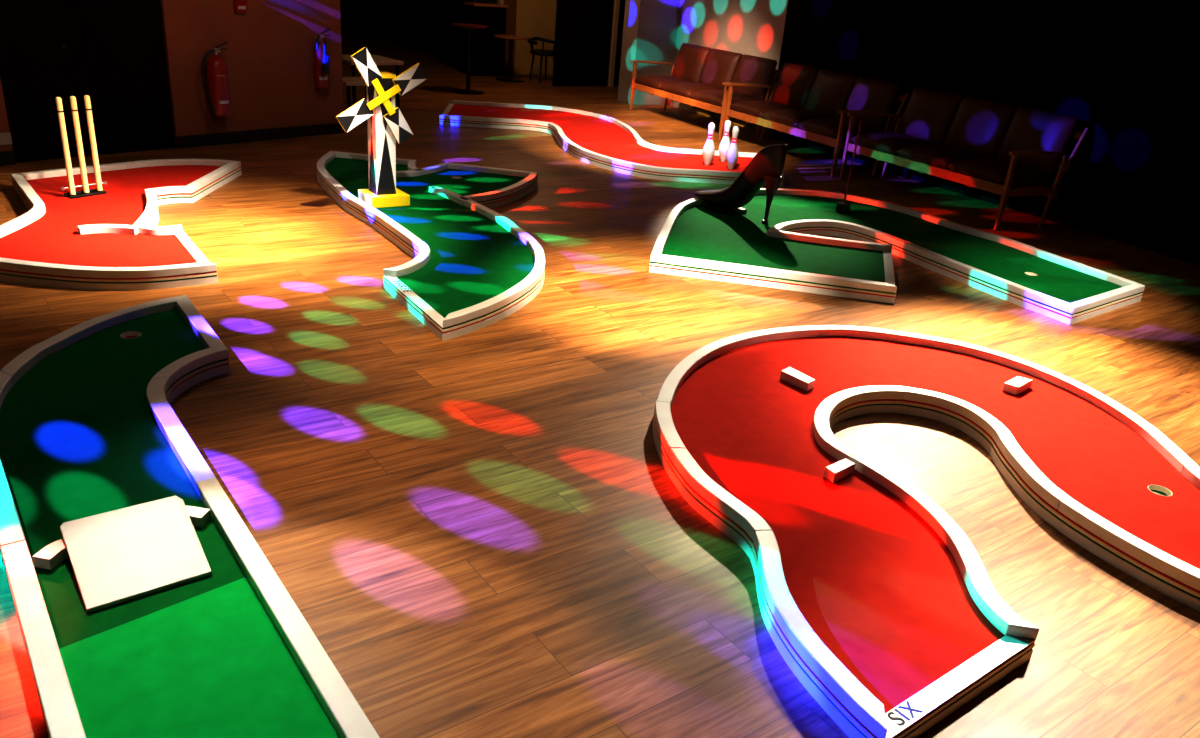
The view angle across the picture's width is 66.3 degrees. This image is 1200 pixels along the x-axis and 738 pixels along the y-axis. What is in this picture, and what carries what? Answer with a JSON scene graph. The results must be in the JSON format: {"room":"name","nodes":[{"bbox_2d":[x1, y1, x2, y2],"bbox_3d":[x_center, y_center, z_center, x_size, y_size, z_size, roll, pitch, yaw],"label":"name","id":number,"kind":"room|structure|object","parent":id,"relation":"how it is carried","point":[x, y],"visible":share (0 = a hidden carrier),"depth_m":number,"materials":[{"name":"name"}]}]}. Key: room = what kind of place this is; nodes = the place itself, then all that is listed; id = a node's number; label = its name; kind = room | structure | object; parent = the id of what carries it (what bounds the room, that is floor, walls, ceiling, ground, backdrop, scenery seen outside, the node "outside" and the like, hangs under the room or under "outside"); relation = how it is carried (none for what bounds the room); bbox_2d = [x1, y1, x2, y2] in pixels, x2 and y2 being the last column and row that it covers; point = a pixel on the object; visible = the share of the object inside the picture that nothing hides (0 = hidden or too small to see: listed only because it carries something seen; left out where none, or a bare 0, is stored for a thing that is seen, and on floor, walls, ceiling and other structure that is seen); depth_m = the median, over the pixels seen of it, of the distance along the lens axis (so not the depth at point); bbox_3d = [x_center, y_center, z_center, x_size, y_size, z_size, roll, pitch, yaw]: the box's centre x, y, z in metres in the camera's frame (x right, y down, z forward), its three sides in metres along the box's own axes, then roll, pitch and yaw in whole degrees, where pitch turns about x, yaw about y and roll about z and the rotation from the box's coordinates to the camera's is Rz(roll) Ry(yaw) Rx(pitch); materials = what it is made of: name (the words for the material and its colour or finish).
{"room":"games hall","nodes":[
{"label":"games hall","id":0,"kind":"room"},
{"bbox_2d":[0,0,343,151],"bbox_3d":[-4.288,-2.888,6.351,0.141,2.900,5.927,21,28,33],"label":"wall","id":1,"kind":"structure","parent":0,"point":[268,57],"depth_m":8.12,"materials":[{"name":"brown paint"}]},
{"bbox_2d":[0,132,11,144],"bbox_3d":[-4.371,-1.692,6.752,0.016,0.085,0.085,21,28,33],"label":"wall socket","id":2,"kind":"object","parent":1,"relation":"attached to","point":[5,138],"visible":1,"depth_m":6.75,"materials":[{"name":"plastic"}]},
{"bbox_2d":[0,150,15,165],"bbox_3d":[-5.253,-1.180,5.750,0.015,0.100,2.930,21,28,33],"label":"baseboard","id":3,"kind":"structure","parent":1,"relation":"attached to","point":[6,157],"depth_m":6.79,"materials":[{"name":"black"}]},
{"bbox_2d":[0,0,98,161],"bbox_3d":[-4.114,-2.587,6.699,0.085,2.090,0.628,21,28,33],"label":"door","id":4,"kind":"structure","parent":1,"relation":"in","point":[43,56],"depth_m":6.85,"materials":[{"name":"metal"}]},
{"bbox_2d":[78,0,174,153],"bbox_3d":[-3.724,-2.758,7.171,0.084,2.090,0.628,21,28,33],"label":"door","id":5,"kind":"structure","parent":1,"relation":"in","point":[124,44],"depth_m":7.33,"materials":[{"name":"metal"}]},
{"bbox_2d":[201,42,229,117],"bbox_3d":[-3.244,-2.445,7.771,0.185,0.606,0.226,3,23,-5],"label":"fire extinguisher","id":6,"kind":"object","parent":1,"relation":"attached to","point":[217,94],"visible":1,"depth_m":7.75,"materials":[{"name":"metal"}]},
{"bbox_2d":[233,0,246,12],"bbox_3d":[-3.067,-3.111,7.836,0.043,0.140,0.105,21,28,33],"label":"fire alarm","id":7,"kind":"object","parent":1,"relation":"attached to","point":[240,6],"visible":1,"depth_m":7.82,"materials":[{"name":"plastic"}]},
{"bbox_2d":[177,123,344,148],"bbox_3d":[-3.048,-2.150,8.423,0.015,0.100,1.727,21,28,33],"label":"baseboard","id":8,"kind":"structure","parent":1,"relation":"attached to","point":[189,141],"depth_m":8.33,"materials":[{"name":"brown wood"}]},
{"bbox_2d":[313,29,330,88],"bbox_3d":[-2.579,-2.873,8.525,0.165,0.536,0.203,1,24,-10],"label":"fire extinguisher","id":9,"kind":"object","parent":1,"relation":"attached to","point":[321,60],"visible":1,"depth_m":8.49,"materials":[{"name":"metal"}]},
{"bbox_2d":[340,0,465,38],"bbox_3d":[-8.306,-7.817,16.969,22.000,2.900,0.100,-12,28,-34],"label":"wall","id":10,"kind":"structure","parent":0,"point":[391,18],"depth_m":20.12,"materials":[{"name":"paint"}]},
{"bbox_2d":[465,0,624,74],"bbox_3d":[0.450,-6.598,15.857,6.100,2.900,0.100,-12,28,-34],"label":"wall","id":11,"kind":"structure","parent":0,"point":[622,2],"depth_m":16.05,"materials":[{"name":"paint"}]},
{"bbox_2d":[497,0,503,4],"bbox_3d":[-1.545,-6.135,14.395,0.070,2.900,0.080,-12,28,-34],"label":"trim","id":12,"kind":"structure","parent":11,"relation":"attached to","point":[498,1],"depth_m":14.51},
{"bbox_2d":[504,0,516,73],"bbox_3d":[-1.419,-6.161,14.481,0.240,2.900,0.080,-12,28,-34],"label":"trim","id":13,"kind":"structure","parent":11,"relation":"attached to","point":[511,12],"depth_m":14.76,"materials":[{"name":"brown wood"}]},
{"bbox_2d":[514,0,553,73],"bbox_3d":[-1.059,-5.877,14.906,0.720,2.100,0.050,-12,28,-34],"label":"door","id":14,"kind":"structure","parent":11,"relation":"in","point":[534,18],"depth_m":15.04,"materials":[{"name":"brown wood"}]},
{"bbox_2d":[550,0,556,74],"bbox_3d":[-0.750,-5.942,15.117,0.050,2.100,0.080,-12,28,-34],"label":"trim","id":15,"kind":"structure","parent":11,"relation":"attached to","point":[555,1],"depth_m":15.21,"materials":[{"name":"brown wood"}]},
{"bbox_2d":[552,0,612,85],"bbox_3d":[-0.200,-5.732,13.727,0.960,2.900,0.100,-12,28,-34],"label":"door","id":16,"kind":"structure","parent":0,"point":[583,27],"depth_m":13.99,"materials":[{"name":"black"}]},
{"bbox_2d":[607,0,619,86],"bbox_3d":[0.265,-5.816,14.011,0.070,2.900,0.100,-12,28,-34],"label":"trim","id":17,"kind":"structure","parent":16,"relation":"attached to","point":[616,3],"depth_m":14.29,"materials":[{"name":"brown wood"}]},
{"bbox_2d":[0,35,1199,737],"bbox_3d":[-1.482,-2.048,8.746,22.000,0.100,26.000,-12,28,-34],"label":"floor","id":18,"kind":"structure","parent":0,"point":[485,532],"depth_m":3.46,"materials":[{"name":"brown wood"}]},
{"bbox_2d":[0,159,241,289],"bbox_3d":[-3.054,-0.986,5.723,1.415,0.105,2.784,-3,24,-17],"label":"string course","id":19,"kind":"object","parent":18,"relation":"on","point":[113,240],"visible":0.99,"depth_m":5.24,"materials":[{"name":"red carpet"}]},
{"bbox_2d":[55,95,106,198],"bbox_3d":[-3.313,-1.415,5.842,0.085,0.624,0.300,18,27,28],"label":"stump","id":20,"kind":"object","parent":19,"relation":"on","point":[86,192],"visible":1,"depth_m":5.83,"materials":[{"name":"wood"}]},
{"bbox_2d":[0,295,379,737],"bbox_3d":[-1.388,0.372,2.906,0.918,0.105,3.277,-12,28,-34],"label":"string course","id":21,"kind":"object","parent":18,"relation":"on","point":[89,426],"visible":1,"depth_m":2.45,"materials":[{"name":"green carpet"}]},
{"bbox_2d":[33,539,68,569],"bbox_3d":[-1.474,0.499,2.519,0.066,0.035,0.142,16,26,24],"label":"block","id":22,"kind":"object","parent":21,"relation":"on","point":[53,554],"visible":0.73,"depth_m":2.48,"materials":[{"name":"white paint"}]},
{"bbox_2d":[60,495,211,612],"bbox_3d":[-1.276,0.496,2.528,0.318,0.061,0.372,-12,28,-34],"label":"ramp","id":23,"kind":"object","parent":21,"relation":"on","point":[118,556],"visible":1,"depth_m":2.51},
{"bbox_2d":[185,505,210,527],"bbox_3d":[-1.238,0.435,2.713,0.163,0.035,0.069,2,23,-7],"label":"block","id":24,"kind":"object","parent":21,"relation":"on","point":[199,516],"visible":0.32,"depth_m":2.71,"materials":[{"name":"white paint"}]},
{"bbox_2d":[343,77,366,120],"bbox_3d":[-2.507,-2.770,9.521,0.460,0.450,0.400,-15,30,-39],"label":"table","id":25,"kind":"object","parent":18,"relation":"on","point":[347,81],"visible":0.24,"depth_m":9.28,"materials":[{"name":"brown wood"}]},
{"bbox_2d":[342,55,403,108],"bbox_3d":[-2.579,-3.094,10.068,0.620,0.600,0.620,-15,30,-39],"label":"table","id":26,"kind":"object","parent":18,"relation":"on","point":[379,60],"visible":0.49,"depth_m":9.85,"materials":[{"name":"brown wood"}]},
{"bbox_2d":[316,151,544,340],"bbox_3d":[-1.258,-0.971,6.038,1.749,0.105,3.875,2,23,-6],"label":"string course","id":27,"kind":"object","parent":18,"relation":"on","point":[471,267],"visible":0.97,"depth_m":5.70,"materials":[{"name":"green carpet"}]},
{"bbox_2d":[335,47,426,207],"bbox_3d":[-1.492,-1.621,6.157,0.632,1.034,0.255,-12,28,-34],"label":"windmill","id":28,"kind":"object","parent":27,"relation":"on","point":[386,124],"visible":0.96,"depth_m":6.10,"materials":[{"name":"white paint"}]},
{"bbox_2d":[451,23,487,94],"bbox_3d":[-1.768,-4.174,12.382,0.480,0.870,0.480,-12,28,-34],"label":"round table","id":29,"kind":"object","parent":18,"relation":"on","point":[467,91],"visible":1,"depth_m":12.36,"materials":[{"name":"brown wood"}]},
{"bbox_2d":[464,2,508,73],"bbox_3d":[-1.802,-5.191,14.441,0.600,1.028,0.365,-12,28,-34],"label":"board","id":30,"kind":"object","parent":18,"relation":"on","point":[487,51],"visible":1,"depth_m":14.30,"materials":[{"name":"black wood"}]},
{"bbox_2d":[494,34,528,81],"bbox_3d":[-1.373,-4.766,14.106,0.540,0.650,0.540,-12,28,-34],"label":"round table","id":31,"kind":"object","parent":18,"relation":"on","point":[511,38],"visible":1,"depth_m":14.06,"materials":[{"name":"orange wood"}]},
{"bbox_2d":[528,37,554,82],"bbox_3d":[-0.889,-4.827,14.350,0.529,0.647,0.486,-12,28,-34],"label":"armchair","id":32,"kind":"object","parent":18,"relation":"on","point":[542,52],"visible":0.85,"depth_m":14.27,"materials":[{"name":"black paint"}]},
{"bbox_2d":[439,100,783,186],"bbox_3d":[-0.032,-2.455,9.710,4.671,0.105,1.959,24,30,38],"label":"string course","id":33,"kind":"object","parent":18,"relation":"on","point":[599,140],"visible":0.83,"depth_m":9.36,"materials":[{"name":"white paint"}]},
{"bbox_2d":[702,122,714,165],"bbox_3d":[1.018,-2.090,8.538,0.119,0.395,0.119,-12,28,-34],"label":"pin","id":34,"kind":"object","parent":33,"relation":"on","point":[708,151],"visible":1,"depth_m":8.51,"materials":[{"name":"white plastic"}]},
{"bbox_2d":[719,120,730,161],"bbox_3d":[1.200,-2.175,8.770,0.119,0.395,0.119,-12,28,-34],"label":"pin","id":35,"kind":"object","parent":33,"relation":"on","point":[725,143],"visible":0.92,"depth_m":8.74,"materials":[{"name":"white plastic"}]},
{"bbox_2d":[726,126,738,169],"bbox_3d":[1.226,-2.032,8.445,0.119,0.395,0.119,-12,28,-34],"label":"pin","id":36,"kind":"object","parent":33,"relation":"on","point":[732,155],"visible":1,"depth_m":8.42,"materials":[{"name":"white plastic"}]},
{"bbox_2d":[630,43,780,139],"bbox_3d":[1.246,-3.478,11.350,0.836,0.881,2.158,-8,26,-27],"label":"settee","id":37,"kind":"object","parent":18,"relation":"on","point":[700,75],"visible":0.87,"depth_m":11.16,"materials":[{"name":"brown leather"}]},
{"bbox_2d":[635,75,690,89],"bbox_3d":[0.858,-3.685,11.881,0.600,0.191,0.679,-8,26,-27],"label":"seat cushion","id":38,"kind":"object","parent":37,"relation":"on","point":[646,82],"depth_m":11.75,"materials":[{"name":"brown leather"}]},
{"bbox_2d":[671,43,710,82],"bbox_3d":[1.174,-3.955,11.931,0.166,0.500,0.677,9,18,-32],"label":"cushion","id":39,"kind":"object","parent":37,"relation":"on","point":[691,59],"depth_m":11.81,"materials":[{"name":"brown leather"}]},
{"bbox_2d":[661,82,721,98],"bbox_3d":[1.169,-3.421,11.333,0.600,0.191,0.679,-8,26,-27],"label":"seat cushion","id":40,"kind":"object","parent":37,"relation":"on","point":[674,90],"depth_m":11.21,"materials":[{"name":"brown leather"}]},
{"bbox_2d":[699,48,741,89],"bbox_3d":[1.485,-3.692,11.383,0.166,0.500,0.677,9,18,-32],"label":"cushion","id":41,"kind":"object","parent":37,"relation":"on","point":[718,66],"depth_m":11.29,"materials":[{"name":"brown leather"}]},
{"bbox_2d":[691,90,757,109],"bbox_3d":[1.480,-3.158,10.784,0.600,0.191,0.679,-8,26,-27],"label":"seat cushion","id":42,"kind":"object","parent":37,"relation":"on","point":[704,99],"depth_m":10.64,"materials":[{"name":"brown leather"}]},
{"bbox_2d":[732,54,776,99],"bbox_3d":[1.796,-3.429,10.834,0.166,0.500,0.677,9,18,-32],"label":"cushion","id":43,"kind":"object","parent":37,"relation":"on","point":[746,68],"depth_m":10.70,"materials":[{"name":"brown leather"}]},
{"bbox_2d":[722,62,908,176],"bbox_3d":[2.191,-2.678,9.684,0.836,0.881,1.928,-8,26,-27],"label":"settee","id":44,"kind":"object","parent":18,"relation":"on","point":[811,103],"visible":0.88,"depth_m":9.50,"materials":[{"name":"brown leather"}]},
{"bbox_2d":[730,100,796,118],"bbox_3d":[1.837,-2.856,10.154,0.600,0.191,0.603,-8,26,-27],"label":"seat cushion","id":45,"kind":"object","parent":44,"relation":"on","point":[745,109],"depth_m":10.03,"materials":[{"name":"brown leather"}]},
{"bbox_2d":[771,62,818,108],"bbox_3d":[2.154,-3.126,10.204,0.166,0.500,0.601,9,18,-32],"label":"cushion","id":46,"kind":"object","parent":44,"relation":"on","point":[794,84],"depth_m":10.09,"materials":[{"name":"brown leather"}]},
{"bbox_2d":[762,109,832,128],"bbox_3d":[2.113,-2.622,9.667,0.600,0.191,0.603,-8,26,-27],"label":"seat cushion","id":47,"kind":"object","parent":44,"relation":"on","point":[776,118],"depth_m":9.55,"materials":[{"name":"brown leather"}]},
{"bbox_2d":[804,69,857,118],"bbox_3d":[2.430,-2.892,9.717,0.166,0.500,0.601,9,18,-32],"label":"cushion","id":48,"kind":"object","parent":44,"relation":"on","point":[828,92],"depth_m":9.63,"materials":[{"name":"brown leather"}]},
{"bbox_2d":[798,118,877,141],"bbox_3d":[2.390,-2.388,9.180,0.600,0.191,0.603,-8,26,-27],"label":"seat cushion","id":49,"kind":"object","parent":44,"relation":"on","point":[817,129],"depth_m":9.05,"materials":[{"name":"brown leather"}]},
{"bbox_2d":[845,76,899,131],"bbox_3d":[2.706,-2.658,9.230,0.166,0.500,0.601,9,18,-32],"label":"cushion","id":50,"kind":"object","parent":44,"relation":"on","point":[862,93],"depth_m":9.11,"materials":[{"name":"brown leather"}]},
{"bbox_2d":[649,188,1144,324],"bbox_3d":[2.025,-0.910,6.539,3.077,0.105,2.589,8,24,7],"label":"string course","id":51,"kind":"object","parent":18,"relation":"on","point":[786,252],"visible":0.91,"depth_m":6.09,"materials":[{"name":"green carpet"}]},
{"bbox_2d":[694,144,786,223],"bbox_3d":[1.019,-1.440,6.805,0.228,0.577,0.804,-15,30,-38],"label":"shoe","id":52,"kind":"object","parent":51,"relation":"on","point":[767,166],"visible":1,"depth_m":6.64,"materials":[{"name":"black leather"}]},
{"bbox_2d":[836,120,861,212],"bbox_3d":[1.942,-1.565,7.117,0.080,0.700,0.100,18,26,27],"label":"stand","id":53,"kind":"object","parent":51,"relation":"on","point":[842,206],"visible":1,"depth_m":7.19,"materials":[{"name":"metal"}]},
{"bbox_2d":[653,325,1199,737],"bbox_3d":[1.300,0.339,3.507,2.130,0.105,2.533,-2,24,-15],"label":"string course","id":54,"kind":"object","parent":18,"relation":"on","point":[877,601],"visible":1,"depth_m":3.19,"materials":[{"name":"red carpet"}]},
{"bbox_2d":[780,367,814,390],"bbox_3d":[0.864,0.044,4.022,0.072,0.039,0.172,-12,28,-34],"label":"block","id":55,"kind":"object","parent":54,"relation":"on","point":[790,375],"visible":1,"depth_m":4.00,"materials":[{"name":"white paint"}]},
{"bbox_2d":[824,458,854,482],"bbox_3d":[0.856,0.363,3.283,0.131,0.039,0.050,-15,30,-38],"label":"block","id":56,"kind":"object","parent":54,"relation":"on","point":[834,472],"visible":1,"depth_m":3.26,"materials":[{"name":"white paint"}]},
{"bbox_2d":[1002,376,1032,394],"bbox_3d":[1.887,0.073,4.154,0.156,0.039,0.064,-17,31,-40],"label":"block","id":57,"kind":"object","parent":54,"relation":"on","point":[1018,384],"visible":1,"depth_m":4.12,"materials":[{"name":"white paint"}]},
{"bbox_2d":[839,87,1088,230],"bbox_3d":[3.099,-1.909,8.083,0.836,0.881,1.908,-8,26,-27],"label":"settee","id":58,"kind":"object","parent":18,"relation":"on","point":[993,147],"visible":0.99,"depth_m":7.86,"materials":[{"name":"brown leather"}]},
{"bbox_2d":[851,132,933,155],"bbox_3d":[2.749,-2.084,8.548,0.600,0.191,0.596,-8,26,-27],"label":"seat cushion","id":59,"kind":"object","parent":58,"relation":"on","point":[872,143],"depth_m":8.42,"materials":[{"name":"brown leather"}]},
{"bbox_2d":[896,87,961,143],"bbox_3d":[3.065,-2.355,8.597,0.166,0.500,0.594,9,18,-32],"label":"cushion","id":60,"kind":"object","parent":58,"relation":"on","point":[928,115],"depth_m":8.49,"materials":[{"name":"brown leather"}]},
{"bbox_2d":[897,144,986,170],"bbox_3d":[3.022,-1.853,8.066,0.600,0.191,0.596,-8,26,-27],"label":"seat cushion","id":61,"kind":"object","parent":58,"relation":"on","point":[920,157],"depth_m":7.95,"materials":[{"name":"brown leather"}]},
{"bbox_2d":[943,96,1015,157],"bbox_3d":[3.338,-2.123,8.116,0.166,0.500,0.594,9,18,-32],"label":"cushion","id":62,"kind":"object","parent":58,"relation":"on","point":[980,126],"depth_m":8.03,"materials":[{"name":"brown leather"}]},
{"bbox_2d":[948,158,1051,187],"bbox_3d":[3.295,-1.622,7.585,0.600,0.191,0.596,-8,26,-27],"label":"seat cushion","id":63,"kind":"object","parent":58,"relation":"on","point":[970,172],"depth_m":7.44,"materials":[{"name":"brown leather"}]},
{"bbox_2d":[995,107,1077,176],"bbox_3d":[3.612,-1.892,7.634,0.166,0.500,0.594,9,18,-32],"label":"cushion","id":64,"kind":"object","parent":58,"relation":"on","point":[1023,129],"depth_m":7.54,"materials":[{"name":"brown leather"}]},
{"bbox_2d":[617,0,679,104],"bbox_3d":[0.726,-5.106,12.459,0.620,2.900,0.410,-8,26,-27],"label":"wall","id":65,"kind":"structure","parent":0,"point":[650,26],"depth_m":12.56,"materials":[{"name":"grey paint"}]},
{"bbox_2d":[669,0,787,134],"bbox_3d":[1.619,-4.681,11.650,0.141,2.900,2.850,-8,26,-27],"label":"wall","id":66,"kind":"structure","parent":0,"point":[748,27],"depth_m":11.50,"materials":[{"name":"grey paint"}]},
{"bbox_2d":[768,0,1199,265],"bbox_3d":[4.643,-2.070,6.199,0.142,2.900,10.735,-8,26,-27],"label":"wall","id":67,"kind":"structure","parent":0,"point":[1128,71],"depth_m":7.53,"materials":[{"name":"black paint"}]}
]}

